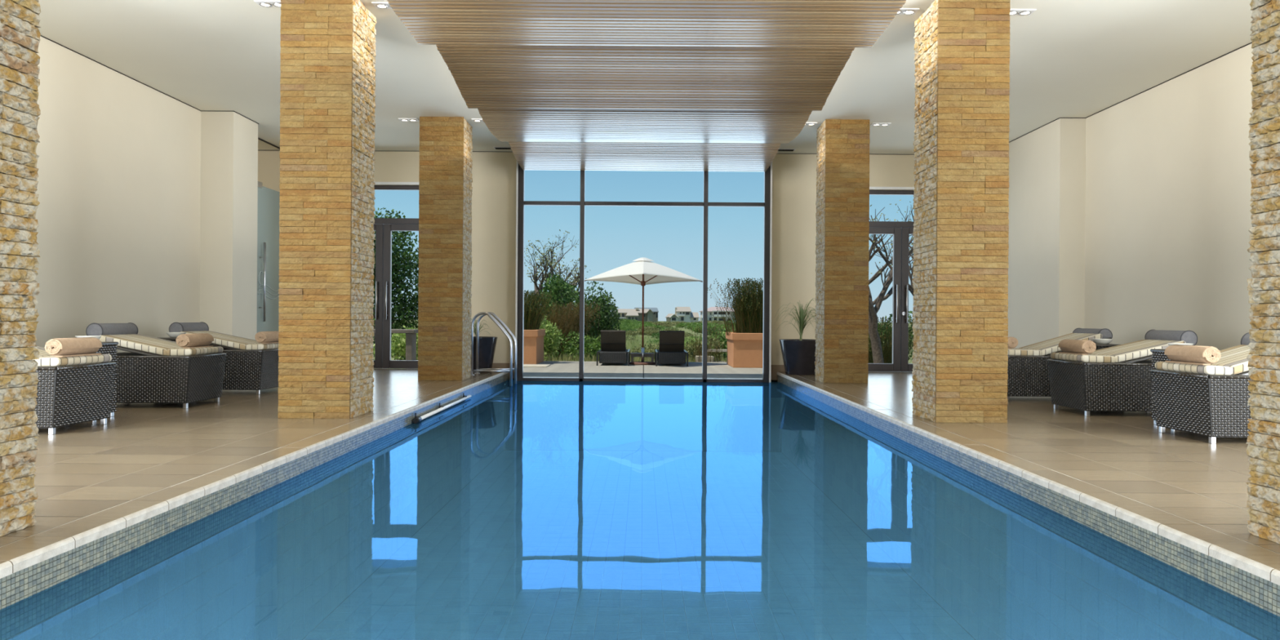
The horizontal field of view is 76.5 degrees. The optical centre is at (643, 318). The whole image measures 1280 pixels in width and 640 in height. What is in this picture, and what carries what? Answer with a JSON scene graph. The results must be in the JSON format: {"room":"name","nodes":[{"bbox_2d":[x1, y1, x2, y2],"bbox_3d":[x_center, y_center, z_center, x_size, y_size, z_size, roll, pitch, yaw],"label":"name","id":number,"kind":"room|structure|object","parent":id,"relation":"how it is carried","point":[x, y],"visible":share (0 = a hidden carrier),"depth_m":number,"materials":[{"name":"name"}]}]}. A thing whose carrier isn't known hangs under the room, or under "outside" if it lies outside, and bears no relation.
{"room":"indoor swimming pool","nodes":[
{"label":"indoor swimming pool","id":0,"kind":"room"},
{"bbox_2d":[27,35,257,352],"bbox_3d":[-6.746,-0.988,4.550,0.755,4.486,17.700,0,0,0],"label":"wall","id":1,"kind":"structure","parent":0,"point":[146,215],"depth_m":11.05,"materials":[{"name":"paint"}]},
{"bbox_2d":[256,181,282,333],"bbox_3d":[-6.829,-0.750,14.465,0.132,3.390,2.070,0,0,0],"label":"door","id":2,"kind":"structure","parent":1,"relation":"in","point":[268,210],"depth_m":14.90,"materials":[{"name":"clear glass"}]},
{"bbox_2d":[0,368,491,634],"bbox_3d":[-5.593,1.113,5.775,6.029,0.300,20.150,0,0,0],"label":"floor","id":3,"kind":"structure","parent":0,"point":[84,469],"depth_m":6.36,"materials":[{"name":"tile"}]},
{"bbox_2d":[0,0,40,536],"bbox_3d":[-3.214,-1.109,3.505,0.732,4.176,0.727,0,0,0],"label":"stone column","id":4,"kind":"structure","parent":3,"relation":"on","point":[20,20],"depth_m":3.73,"materials":[{"name":"stone"}]},
{"bbox_2d":[31,346,115,434],"bbox_3d":[-5.462,0.570,7.115,1.217,0.788,0.785,0,0,0],"label":"sun lounger","id":5,"kind":"object","parent":3,"relation":"on","point":[72,390],"visible":0.69,"depth_m":6.97,"materials":[{"name":"wicker"}]},
{"bbox_2d":[31,346,52,356],"bbox_3d":[-5.574,0.287,7.115,0.675,0.224,0.690,0,0,0],"label":"cushion","id":6,"kind":"object","parent":5,"relation":"on","point":[42,353],"depth_m":7.25,"materials":[{"name":"fabric"}]},
{"bbox_2d":[31,354,111,366],"bbox_3d":[-5.064,0.366,7.115,0.378,0.086,0.690,0,0,0],"label":"seat cushion","id":7,"kind":"object","parent":5,"relation":"on","point":[46,360],"depth_m":7.01,"materials":[{"name":"fabric"}]},
{"bbox_2d":[44,337,102,357],"bbox_3d":[-4.947,0.246,7.065,0.156,0.158,0.506,0,0,0],"label":"rolled towel","id":8,"kind":"object","parent":5,"relation":"on","point":[82,346],"visible":1,"depth_m":6.97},
{"bbox_2d":[94,342,118,416],"bbox_3d":[-5.384,0.597,7.880,0.364,0.735,0.364,0,0,0],"label":"wicker side table","id":9,"kind":"object","parent":3,"relation":"on","point":[108,348],"visible":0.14,"depth_m":7.98,"materials":[{"name":"wicker"}]},
{"bbox_2d":[99,333,226,408],"bbox_3d":[-5.462,0.573,9.095,1.217,0.783,0.785,0,0,0],"label":"sun lounger","id":10,"kind":"object","parent":3,"relation":"on","point":[153,370],"visible":0.88,"depth_m":8.74,"materials":[{"name":"wicker"}]},
{"bbox_2d":[85,322,137,335],"bbox_3d":[-5.931,0.141,9.085,0.188,0.188,0.628,0,0,0],"label":"bolster cushion","id":11,"kind":"object","parent":10,"relation":"on","point":[93,329],"visible":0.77,"depth_m":8.94,"materials":[{"name":"grey fabric"}]},
{"bbox_2d":[99,333,182,355],"bbox_3d":[-5.510,0.291,9.095,0.745,0.220,0.690,0,0,0],"label":"cushion","id":12,"kind":"object","parent":10,"relation":"on","point":[139,344],"depth_m":8.77,"materials":[{"name":"fabric"}]},
{"bbox_2d":[175,333,213,348],"bbox_3d":[-4.987,0.246,9.045,0.157,0.158,0.506,0,0,0],"label":"rolled towel","id":13,"kind":"object","parent":10,"relation":"on","point":[198,340],"visible":1,"depth_m":8.93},
{"bbox_2d":[165,346,223,355],"bbox_3d":[-5.013,0.366,9.095,0.278,0.086,0.690,0,0,0],"label":"seat cushion","id":14,"kind":"object","parent":10,"relation":"on","point":[177,351],"depth_m":8.89,"materials":[{"name":"fabric"}]},
{"bbox_2d":[157,337,176,342],"bbox_3d":[-5.614,0.596,9.760,0.364,0.735,0.364,0,0,0],"label":"wicker side table","id":15,"kind":"object","parent":3,"relation":"on","point":[171,339],"visible":0.02,"depth_m":9.58,"materials":[{"name":"wicker"}]},
{"bbox_2d":[165,332,186,337],"bbox_3d":[-5.611,0.198,9.760,0.216,0.060,0.216,0,0,0],"label":"bowl","id":16,"kind":"object","parent":15,"relation":"on","point":[174,335],"visible":0.81,"depth_m":9.69,"materials":[{"name":"white ceramic"}]},
{"bbox_2d":[180,330,280,394],"bbox_3d":[-5.442,0.565,10.715,1.217,0.797,0.785,0,0,0],"label":"sun lounger","id":17,"kind":"object","parent":3,"relation":"on","point":[251,364],"visible":0.56,"depth_m":10.36,"materials":[{"name":"wicker"}]},
{"bbox_2d":[168,321,208,332],"bbox_3d":[-5.981,0.141,10.705,0.188,0.188,0.628,0,0,0],"label":"bolster cushion","id":18,"kind":"object","parent":17,"relation":"on","point":[175,326],"visible":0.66,"depth_m":10.54,"materials":[{"name":"grey fabric"}]},
{"bbox_2d":[180,330,261,350],"bbox_3d":[-5.505,0.284,10.715,0.855,0.235,0.690,0,0,0],"label":"cushion","id":19,"kind":"object","parent":17,"relation":"on","point":[228,342],"depth_m":10.42,"materials":[{"name":"fabric"}]},
{"bbox_2d":[244,342,280,350],"bbox_3d":[-4.973,0.366,10.715,0.238,0.084,0.690,0,0,0],"label":"seat cushion","id":20,"kind":"object","parent":17,"relation":"on","point":[248,346],"depth_m":10.41,"materials":[{"name":"fabric"}]},
{"bbox_2d":[254,330,279,343],"bbox_3d":[-4.908,0.247,10.665,0.155,0.158,0.506,0,0,0],"label":"rolled towel","id":21,"kind":"object","parent":17,"relation":"on","point":[263,337],"visible":0.88,"depth_m":10.48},
{"bbox_2d":[277,0,376,418],"bbox_3d":[-3.209,-1.109,8.295,0.731,4.176,0.728,0,0,0],"label":"stone column","id":22,"kind":"structure","parent":3,"relation":"on","point":[327,55],"depth_m":7.94,"materials":[{"name":"stone"}]},
{"bbox_2d":[417,116,472,380],"bbox_3d":[-3.208,-1.109,13.205,0.730,4.176,0.707,0,0,0],"label":"stone column","id":23,"kind":"structure","parent":3,"relation":"on","point":[446,144],"depth_m":12.86,"materials":[{"name":"stone"}]},
{"bbox_2d":[473,336,497,372],"bbox_3d":[-3.074,0.660,14.980,0.760,0.640,0.760,0,0,0],"label":"plant pot","id":24,"kind":"object","parent":3,"relation":"on","point":[487,344],"visible":0.35,"depth_m":14.73,"materials":[{"name":"black ceramic"}]},
{"bbox_2d":[470,311,516,386],"bbox_3d":[-2.631,0.884,14.280,0.770,1.998,0.578,0,0,0],"label":"pool ladder","id":25,"kind":"object","parent":3,"relation":"attached to","point":[489,314],"visible":0.84,"depth_m":14.04,"materials":[{"name":"metal"}]},
{"bbox_2d":[0,373,1279,639],"bbox_3d":[-0.012,1.835,6.575,5.530,1.630,17.950,0,0,0],"label":"shell","id":26,"kind":"object","parent":3,"relation":"in","point":[551,534],"visible":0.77,"depth_m":6.87,"materials":[{"name":"tile"}]},
{"bbox_2d":[0,372,509,578],"bbox_3d":[-2.660,1.008,8.351,0.200,0.054,14.433,0,0,0],"label":"pool coping","id":27,"kind":"object","parent":26,"relation":"on","point":[15,557],"visible":0.94,"depth_m":4.56,"materials":[{"name":"stone"}]},
{"bbox_2d":[412,392,471,423],"bbox_3d":[-2.530,1.111,10.425,0.063,0.105,2.850,0,0,0],"label":"handrail","id":28,"kind":"object","parent":26,"relation":"attached to","point":[417,419],"visible":1,"depth_m":10.05,"materials":[{"name":"silver metal"}]},
{"bbox_2d":[776,371,1279,585],"bbox_3d":[2.646,1.044,8.351,0.200,0.054,14.433,0,0,0],"label":"pool coping","id":29,"kind":"object","parent":26,"relation":"on","point":[1260,562],"visible":0.96,"depth_m":4.59,"materials":[{"name":"stone"}]},
{"bbox_2d":[257,150,915,364],"bbox_3d":[-0.744,-0.948,15.690,15.700,4.486,0.280,0,0,0],"label":"wall","id":30,"kind":"structure","parent":0,"point":[494,174],"depth_m":15.55,"materials":[{"name":"paint"}]},
{"bbox_2d":[372,182,418,368],"bbox_3d":[-5.015,-0.823,15.629,1.940,3.580,0.182,0,0,0],"label":"door","id":31,"kind":"structure","parent":30,"relation":"in","point":[383,227],"depth_m":15.64,"materials":[{"name":"black metal"}]},
{"bbox_2d":[492,363,785,371],"bbox_3d":[-0.916,0.929,15.543,14.780,0.130,0.013,0,0,0],"label":"baseboard","id":32,"kind":"structure","parent":30,"relation":"attached to","point":[781,367],"depth_m":15.54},
{"bbox_2d":[507,363,778,382],"bbox_3d":[-0.007,1.110,15.534,5.170,0.480,0.029,0,0,0],"label":"trim","id":33,"kind":"structure","parent":30,"relation":"attached to","point":[774,368],"depth_m":15.52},
{"bbox_2d":[515,160,772,382],"bbox_3d":[0.006,-0.880,15.420,4.880,4.140,0.460,0,0,0],"label":"trim","id":34,"kind":"structure","parent":30,"relation":"attached to","point":[517,182],"depth_m":15.19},
{"bbox_2d":[867,186,914,371],"bbox_3d":[4.965,-0.742,15.629,1.940,3.550,0.182,0,0,0],"label":"door","id":35,"kind":"structure","parent":30,"relation":"in","point":[900,230],"depth_m":15.64,"materials":[{"name":"black metal"}]},
{"bbox_2d":[37,0,1253,154],"bbox_3d":[0.022,-3.301,6.000,18.000,0.250,20.600,0,0,0],"label":"ceiling","id":36,"kind":"structure","parent":0,"point":[1068,58],"depth_m":9.91,"materials":[{"name":"paint"}]},
{"bbox_2d":[253,0,280,7],"bbox_3d":[-3.769,-3.189,8.250,0.300,0.021,0.150,0,0,0],"label":"recessed light","id":37,"kind":"object","parent":36,"relation":"in","point":[261,3],"visible":0.83,"depth_m":8.22,"materials":[{"name":"metal"}]},
{"bbox_2d":[371,1,391,8],"bbox_3d":[-2.594,-3.182,8.270,0.300,0.021,0.150,0,0,0],"label":"recessed light","id":38,"kind":"object","parent":36,"relation":"in","point":[377,5],"visible":0.53,"depth_m":8.25,"materials":[{"name":"metal"}]},
{"bbox_2d":[507,141,781,171],"bbox_3d":[0.020,-2.971,14.037,4.548,0.430,2.315,0,0,0],"label":"ceiling panel","id":39,"kind":"object","parent":36,"relation":"attached to","point":[535,156],"visible":0.66,"depth_m":14.14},
{"bbox_2d":[477,108,812,143],"bbox_3d":[0.020,-2.956,11.665,4.548,0.460,2.310,0,0,0],"label":"ceiling panel","id":40,"kind":"object","parent":36,"relation":"attached to","point":[516,125],"visible":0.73,"depth_m":11.57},
{"bbox_2d":[435,44,854,111],"bbox_3d":[0.019,-2.934,9.341,4.548,0.503,2.241,0,0,0],"label":"ceiling panel","id":41,"kind":"object","parent":36,"relation":"attached to","point":[485,76],"visible":0.71,"depth_m":9.54,"materials":[{"name":"wood"}]},
{"bbox_2d":[386,0,906,47],"bbox_3d":[0.019,-2.958,6.972,4.548,0.455,2.384,0,0,0],"label":"ceiling panel","id":42,"kind":"object","parent":36,"relation":"attached to","point":[651,23],"visible":1,"depth_m":7.52,"materials":[{"name":"wood"}]},
{"bbox_2d":[896,8,919,14],"bbox_3d":[2.661,-3.147,8.340,0.300,0.021,0.150,0,0,0],"label":"recessed light","id":43,"kind":"object","parent":36,"relation":"in","point":[903,11],"visible":0.59,"depth_m":8.31,"materials":[{"name":"metal"}]},
{"bbox_2d":[1009,8,1036,15],"bbox_3d":[3.851,-3.139,8.340,0.300,0.021,0.150,0,0,0],"label":"recessed light","id":44,"kind":"object","parent":36,"relation":"in","point":[1013,11],"visible":0.87,"depth_m":8.31,"materials":[{"name":"metal"}]},
{"bbox_2d":[787,371,1279,623],"bbox_3d":[4.768,1.181,5.775,4.409,0.300,20.150,0,0,0],"label":"floor","id":45,"kind":"structure","parent":0,"point":[1182,474],"depth_m":6.30,"materials":[{"name":"tile"}]},
{"bbox_2d":[778,338,816,374],"bbox_3d":[2.895,0.704,14.920,0.800,0.630,0.800,0,0,0],"label":"plant pot","id":46,"kind":"object","parent":45,"relation":"on","point":[798,357],"visible":0.85,"depth_m":14.63,"materials":[{"name":"black ceramic"}]},
{"bbox_2d":[776,299,816,340],"bbox_3d":[2.883,0.035,14.882,0.950,0.811,0.940,0,0,25],"label":"potted grass","id":47,"kind":"object","parent":46,"relation":"on","point":[801,317],"depth_m":14.90,"materials":[{"name":"green plant"}]},
{"bbox_2d":[814,119,870,382],"bbox_3d":[3.224,-1.067,13.205,0.731,4.176,0.707,0,0,0],"label":"stone column","id":48,"kind":"structure","parent":45,"relation":"on","point":[842,168],"depth_m":12.86,"materials":[{"name":"stone"}]},
{"bbox_2d":[911,0,1010,422],"bbox_3d":[3.223,-1.067,8.295,0.730,4.176,0.728,0,0,0],"label":"stone column","id":49,"kind":"structure","parent":45,"relation":"on","point":[962,58],"depth_m":7.94,"materials":[{"name":"stone"}]},
{"bbox_2d":[1004,333,1111,400],"bbox_3d":[5.172,0.610,10.525,1.373,0.848,0.785,0,0,0],"label":"sun lounger","id":50,"kind":"object","parent":45,"relation":"on","point":[1028,373],"visible":0.4,"depth_m":10.16,"materials":[{"name":"wicker"}]},
{"bbox_2d":[1006,336,1017,349],"bbox_3d":[4.644,0.310,10.475,0.156,0.158,0.506,0,0,0],"label":"rolled towel","id":51,"kind":"object","parent":50,"relation":"on","point":[1012,341],"visible":0.32,"depth_m":10.23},
{"bbox_2d":[1008,348,1042,355],"bbox_3d":[4.758,0.430,10.525,0.498,0.087,0.690,0,0,0],"label":"seat cushion","id":52,"kind":"object","parent":50,"relation":"on","point":[1013,352],"depth_m":10.18,"materials":[{"name":"fabric"}]},
{"bbox_2d":[1018,333,1102,355],"bbox_3d":[5.375,0.329,10.525,0.765,0.284,0.690,0,0,0],"label":"cushion","id":53,"kind":"object","parent":50,"relation":"on","point":[1046,348],"depth_m":10.38,"materials":[{"name":"fabric"}]},
{"bbox_2d":[1072,328,1112,338],"bbox_3d":[5.809,0.218,10.525,0.188,0.188,0.628,0,0,0],"label":"bolster cushion","id":54,"kind":"object","parent":50,"relation":"on","point":[1106,333],"visible":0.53,"depth_m":10.30,"materials":[{"name":"grey fabric"}]},
{"bbox_2d":[1095,343,1119,350],"bbox_3d":[5.426,0.668,9.600,0.364,0.735,0.364,0,0,0],"label":"wicker side table","id":55,"kind":"object","parent":45,"relation":"on","point":[1099,346],"visible":0.02,"depth_m":9.42,"materials":[{"name":"wicker"}]},
{"bbox_2d":[1093,338,1113,344],"bbox_3d":[5.428,0.271,9.600,0.216,0.060,0.216,0,0,0],"label":"bowl","id":56,"kind":"object","parent":55,"relation":"on","point":[1104,341],"visible":0.99,"depth_m":9.53,"materials":[{"name":"white ceramic"}]},
{"bbox_2d":[1047,339,1186,416],"bbox_3d":[5.227,0.633,8.925,1.223,0.802,0.785,0,0,0],"label":"sun lounger","id":57,"kind":"object","parent":45,"relation":"on","point":[1117,378],"visible":0.84,"depth_m":8.56,"materials":[{"name":"wicker"}]},
{"bbox_2d":[1057,338,1096,355],"bbox_3d":[4.734,0.310,8.875,0.156,0.158,0.506,0,0,0],"label":"rolled towel","id":58,"kind":"object","parent":57,"relation":"on","point":[1080,347],"visible":1,"depth_m":8.76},
{"bbox_2d":[1050,352,1115,362],"bbox_3d":[4.818,0.431,8.925,0.358,0.086,0.690,0,0,0],"label":"seat cushion","id":59,"kind":"object","parent":57,"relation":"on","point":[1056,357],"depth_m":8.69,"materials":[{"name":"fabric"}]},
{"bbox_2d":[1090,339,1186,362],"bbox_3d":[5.360,0.352,8.925,0.755,0.239,0.690,0,0,0],"label":"cushion","id":60,"kind":"object","parent":57,"relation":"on","point":[1139,351],"depth_m":8.70,"materials":[{"name":"fabric"}]},
{"bbox_2d":[1144,329,1197,345],"bbox_3d":[5.789,0.218,8.925,0.188,0.188,0.628,0,0,0],"label":"bolster cushion","id":61,"kind":"object","parent":57,"relation":"on","point":[1188,336],"visible":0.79,"depth_m":8.77,"materials":[{"name":"grey fabric"}]},
{"bbox_2d":[1150,348,1171,424],"bbox_3d":[5.146,0.666,7.790,0.364,0.735,0.364,0,0,0],"label":"wicker side table","id":62,"kind":"object","parent":45,"relation":"on","point":[1158,355],"visible":0.1,"depth_m":7.90,"materials":[{"name":"wicker"}]},
{"bbox_2d":[1150,344,1255,443],"bbox_3d":[5.224,0.634,7.035,1.217,0.801,0.785,0,0,0],"label":"sun lounger","id":63,"kind":"object","parent":45,"relation":"on","point":[1211,401],"visible":0.78,"depth_m":6.78,"materials":[{"name":"wicker"}]},
{"bbox_2d":[1164,344,1221,365],"bbox_3d":[4.714,0.310,6.985,0.156,0.158,0.506,0,0,0],"label":"rolled towel","id":64,"kind":"object","parent":63,"relation":"on","point":[1177,353],"visible":1,"depth_m":6.88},
{"bbox_2d":[1155,361,1231,374],"bbox_3d":[4.748,0.430,7.035,0.218,0.084,0.690,0,0,0],"label":"seat cushion","id":65,"kind":"object","parent":63,"relation":"on","point":[1162,367],"depth_m":6.90,"materials":[{"name":"fabric"}]},
{"bbox_2d":[1210,344,1255,374],"bbox_3d":[5.140,0.350,7.035,0.595,0.236,0.690,0,0,0],"label":"cushion","id":66,"kind":"object","parent":63,"relation":"on","point":[1234,357],"depth_m":6.91,"materials":[{"name":"fabric"}]},
{"bbox_2d":[1240,332,1251,345],"bbox_3d":[5.489,0.216,7.035,0.188,0.188,0.628,0,0,0],"label":"bolster cushion","id":67,"kind":"object","parent":63,"relation":"on","point":[1245,340],"visible":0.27,"depth_m":7.30,"materials":[{"name":"grey fabric"}]},
{"bbox_2d":[1245,0,1279,544],"bbox_3d":[3.228,-1.067,3.505,0.732,4.176,0.728,0,0,0],"label":"stone column","id":68,"kind":"structure","parent":45,"relation":"on","point":[1263,449],"depth_m":3.76,"materials":[{"name":"stone"}]},
{"bbox_2d":[1004,43,1258,359],"bbox_3d":[6.811,-0.898,5.625,0.650,4.486,19.850,0,0,0],"label":"wall","id":69,"kind":"structure","parent":0,"point":[1131,218],"depth_m":11.21,"materials":[{"name":"paint"}]},
{"bbox_2d":[40,35,1252,155],"bbox_3d":[-0.714,-3.170,5.775,15.230,0.019,19.550,0,0,0],"label":"trim","id":70,"kind":"structure","parent":69,"relation":"attached to","point":[260,139],"depth_m":11.80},
{"bbox_3d":[0.020,-3.063,15.375,4.800,0.226,0.350,0,0,0],"label":"lintel","id":71,"kind":"object","parent":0,"visible":0},
{"bbox_2d":[516,163,770,382],"bbox_3d":[0.006,-0.850,15.260,4.720,4.200,0.120,0,0,0],"label":"window","id":72,"kind":"structure","parent":71,"relation":"attached to","point":[766,204],"depth_m":15.20,"materials":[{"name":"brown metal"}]},
{"label":"outside","id":73,"kind":"structure","parent":0,"visible":0},
{"bbox_2d":[371,320,913,363],"bbox_3d":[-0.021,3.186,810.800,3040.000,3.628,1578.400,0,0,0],"label":"ground","id":74,"kind":"structure","parent":73,"point":[686,330],"depth_m":133.59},
{"bbox_2d":[370,207,418,359],"bbox_3d":[-7.138,-0.828,22.746,3.098,4.681,2.368,0,0,-16],"label":"leafy tree","id":75,"kind":"object","parent":74,"relation":"on","point":[403,263],"visible":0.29,"depth_m":22.52,"materials":[{"name":"green plant"}]},
{"bbox_2d":[539,313,563,360],"bbox_3d":[-2.737,0.674,22.363,1.068,1.722,1.098,0,0,0],"label":"leafy shrub","id":76,"kind":"object","parent":74,"relation":"on","point":[551,337],"visible":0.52,"depth_m":22.18,"materials":[{"name":"green plant"}]},
{"bbox_2d":[524,229,590,318],"bbox_3d":[-3.006,-0.659,26.800,2.508,4.516,3.158,0,0,0],"label":"gnarled tree","id":77,"kind":"object","parent":74,"relation":"on","point":[548,262],"visible":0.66,"depth_m":26.77,"materials":[{"name":"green plant"}]},
{"bbox_2d":[538,272,579,351],"bbox_3d":[-2.413,0.056,24.856,1.591,2.962,2.290,0,0,-7],"label":"leafy shrub","id":78,"kind":"object","parent":74,"relation":"on","point":[562,292],"visible":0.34,"depth_m":24.51,"materials":[{"name":"green plant"}]},
{"bbox_2d":[543,301,599,358],"bbox_3d":[-2.176,0.512,23.484,1.882,2.047,1.295,0,0,0],"label":"clump","id":79,"kind":"object","parent":74,"relation":"on","point":[562,322],"visible":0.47,"depth_m":23.29,"materials":[{"name":"plant"}]},
{"bbox_2d":[557,329,600,361],"bbox_3d":[-1.643,0.919,22.817,1.715,1.250,1.089,0,0,-8],"label":"leafy shrub","id":80,"kind":"object","parent":74,"relation":"on","point":[594,345],"visible":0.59,"depth_m":22.70,"materials":[{"name":"green plant"}]},
{"bbox_2d":[573,280,622,351],"bbox_3d":[-1.426,0.197,24.358,1.543,2.696,1.856,0,0,7],"label":"leafy shrub","id":81,"kind":"object","parent":74,"relation":"on","point":[606,316],"visible":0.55,"depth_m":24.20,"materials":[{"name":"green plant"}]},
{"bbox_2d":[614,307,653,321],"bbox_3d":[-3.608,-0.537,302.000,14.885,6.785,12.000,0,0,0],"label":"house","id":82,"kind":"structure","parent":74,"relation":"on","point":[628,313],"depth_m":299.43,"materials":[{"name":"tile"}]},
{"bbox_2d":[543,333,727,362],"bbox_3d":[-0.025,1.738,59.396,41.470,1.697,75.032,0,0,0],"label":"dry grass","id":83,"kind":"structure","parent":74,"relation":"on","point":[628,345],"depth_m":23.12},
{"bbox_2d":[630,342,659,359],"bbox_3d":[-0.020,1.131,24.224,2.011,0.848,1.418,0,0,-6],"label":"leafy shrub","id":84,"kind":"object","parent":74,"relation":"on","point":[653,348],"visible":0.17,"depth_m":24.02,"materials":[{"name":"green plant"}]},
{"bbox_2d":[634,307,658,322],"bbox_3d":[0.894,-0.908,313.500,9.808,6.577,9.000,0,0,0],"label":"house","id":85,"kind":"structure","parent":74,"relation":"on","point":[655,310],"depth_m":309.99,"materials":[{"name":"stone"}]},
{"bbox_2d":[637,325,659,334],"bbox_3d":[0.802,1.839,121.496,3.804,1.527,2.632,0,0,1],"label":"bush","id":86,"kind":"object","parent":74,"relation":"on","point":[646,327],"visible":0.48,"depth_m":121.14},
{"bbox_2d":[648,321,677,325],"bbox_3d":[5.289,1.680,230.407,10.927,1.809,6.344,0,0,41],"label":"bush","id":87,"kind":"object","parent":74,"relation":"on","point":[657,323],"visible":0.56,"depth_m":229.10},
{"bbox_2d":[416,360,912,382],"bbox_3d":[0.001,1.300,18.635,24.020,0.301,6.230,0,0,0],"label":"terrace","id":88,"kind":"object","parent":74,"relation":"on","point":[557,369],"visible":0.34,"depth_m":17.75,"materials":[{"name":"stone"}]},
{"bbox_2d":[371,328,417,360],"bbox_3d":[-5.655,0.673,17.600,1.500,0.880,0.400,0,0,0],"label":"bench","id":89,"kind":"object","parent":88,"relation":"on","point":[411,334],"visible":0.22,"depth_m":17.44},
{"bbox_2d":[372,325,417,359],"bbox_3d":[-5.956,0.689,19.819,1.651,1.052,0.974,0,0,0],"label":"leafy shrub","id":90,"kind":"object","parent":88,"relation":"on","point":[396,344],"visible":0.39,"depth_m":19.61,"materials":[{"name":"green plant"}]},
{"bbox_2d":[523,328,545,364],"bbox_3d":[-3.175,0.704,20.725,1.160,0.850,1.550,0,0,0],"label":"planter box","id":91,"kind":"object","parent":88,"relation":"on","point":[533,340],"visible":0.42,"depth_m":19.99,"materials":[{"name":"ceramic"}]},
{"bbox_2d":[523,289,555,329],"bbox_3d":[-2.966,-0.188,20.686,1.492,1.096,1.135,0,0,0],"label":"clump","id":92,"kind":"object","parent":91,"relation":"on","point":[532,308],"visible":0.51,"depth_m":20.48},
{"bbox_2d":[523,364,550,367],"bbox_3d":[-2.982,1.120,19.350,1.450,0.020,0.800,0,0,0],"label":"paving slab","id":93,"kind":"object","parent":88,"relation":"on","point":[524,365],"visible":0.42,"depth_m":19.30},
{"bbox_2d":[596,329,630,365],"bbox_3d":[-0.740,0.716,20.565,0.786,0.859,1.770,0,0,0],"label":"sun lounger","id":94,"kind":"object","parent":88,"relation":"on","point":[613,349],"visible":1,"depth_m":19.81,"materials":[{"name":"wicker"}]},
{"bbox_2d":[630,352,654,361],"bbox_3d":[-0.027,1.020,20.895,0.620,0.260,0.490,0,0,0],"label":"table","id":95,"kind":"object","parent":88,"relation":"on","point":[632,354],"visible":0.7,"depth_m":20.66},
{"bbox_2d":[584,257,702,364],"bbox_3d":[-0.009,-0.193,20.400,2.126,2.685,2.127,0,0,-45],"label":"parasol","id":96,"kind":"object","parent":88,"relation":"on","point":[642,272],"visible":0.98,"depth_m":20.31,"materials":[{"name":"fabric"}]},
{"bbox_2d":[654,330,688,366],"bbox_3d":[0.695,0.725,20.515,0.786,0.859,1.770,0,0,0],"label":"sun lounger","id":97,"kind":"object","parent":88,"relation":"on","point":[671,350],"visible":1,"depth_m":19.75,"materials":[{"name":"wicker"}]},
{"bbox_2d":[725,332,763,368],"bbox_3d":[2.720,0.758,19.975,1.250,0.820,1.550,0,0,0],"label":"planter box","id":98,"kind":"object","parent":88,"relation":"on","point":[744,349],"visible":0.5,"depth_m":19.23,"materials":[{"name":"ceramic"}]},
{"bbox_2d":[707,279,756,335],"bbox_3d":[2.125,-0.282,19.843,1.265,1.392,0.812,0,0,0],"label":"clump","id":99,"kind":"object","parent":98,"relation":"on","point":[726,307],"visible":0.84,"depth_m":19.70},
{"bbox_2d":[722,277,763,333],"bbox_3d":[2.670,-0.297,19.953,1.429,1.428,1.139,0,0,-4],"label":"clump","id":100,"kind":"object","parent":98,"relation":"on","point":[751,295],"visible":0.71,"depth_m":19.71,"materials":[{"name":"plant"}]},
{"bbox_2d":[866,200,913,363],"bbox_3d":[5.511,-0.727,19.028,2.724,4.544,1.947,0,0,-26],"label":"bare tree","id":101,"kind":"object","parent":88,"relation":"on","point":[877,357],"visible":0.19,"depth_m":19.08,"materials":[{"name":"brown plant"}]},
{"bbox_2d":[866,316,913,364],"bbox_3d":[6.237,0.718,20.616,2.187,1.546,1.637,0,0,0],"label":"clump","id":102,"kind":"object","parent":88,"relation":"on","point":[886,350],"visible":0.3,"depth_m":20.40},
{"bbox_2d":[868,201,914,296],"bbox_3d":[6.638,-0.746,20.593,2.271,4.606,2.319,0,0,0],"label":"bare tree","id":103,"kind":"object","parent":88,"relation":"on","point":[910,274],"visible":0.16,"depth_m":20.19,"materials":[{"name":"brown plant"}]},
{"bbox_2d":[665,306,699,322],"bbox_3d":[14.511,-0.996,302.750,12.346,6.785,12.500,0,0,0],"label":"house","id":104,"kind":"structure","parent":74,"relation":"on","point":[682,313],"depth_m":300.01,"materials":[{"name":"tile"}]},
{"bbox_2d":[681,321,702,330],"bbox_3d":[9.751,1.540,156.167,4.666,1.930,4.114,0,0,38],"label":"bush","id":105,"kind":"object","parent":74,"relation":"on","point":[691,324],"visible":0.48,"depth_m":155.34,"materials":[{"name":"green plant"}]},
{"bbox_2d":[684,337,724,361],"bbox_3d":[1.455,1.063,23.527,1.393,1.119,1.526,0,0,-19],"label":"leafy shrub","id":106,"kind":"object","parent":74,"relation":"on","point":[690,346],"visible":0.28,"depth_m":23.27,"materials":[{"name":"green plant"}]},
{"bbox_2d":[688,324,724,362],"bbox_3d":[1.710,0.865,21.895,1.001,1.392,0.781,0,0,0],"label":"clump","id":107,"kind":"object","parent":74,"relation":"on","point":[715,326],"visible":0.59,"depth_m":21.80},
{"bbox_2d":[694,327,735,359],"bbox_3d":[2.677,0.866,23.661,2.564,1.416,1.344,0,0,3],"label":"leafy shrub","id":108,"kind":"object","parent":74,"relation":"on","point":[722,339],"visible":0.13,"depth_m":23.56,"materials":[{"name":"green plant"}]},
{"bbox_2d":[698,306,734,322],"bbox_3d":[27.837,-0.854,303.400,13.846,6.969,13.200,0,0,0],"label":"house","id":109,"kind":"structure","parent":74,"relation":"on","point":[713,314],"depth_m":300.01,"materials":[{"name":"white"}]},
{"bbox_2d":[868,201,913,305],"bbox_3d":[6.376,-0.813,22.632,3.124,4.741,3.008,0,0,0],"label":"bare tree","id":110,"kind":"object","parent":74,"relation":"on","point":[881,270],"visible":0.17,"depth_m":22.36,"materials":[{"name":"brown plant"}]},
{"bbox_2d":[869,311,913,360],"bbox_3d":[7.213,0.686,24.360,3.506,1.842,1.738,0,0,11],"label":"leafy shrub","id":111,"kind":"object","parent":74,"relation":"on","point":[910,312],"visible":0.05,"depth_m":24.14,"materials":[{"name":"green plant"}]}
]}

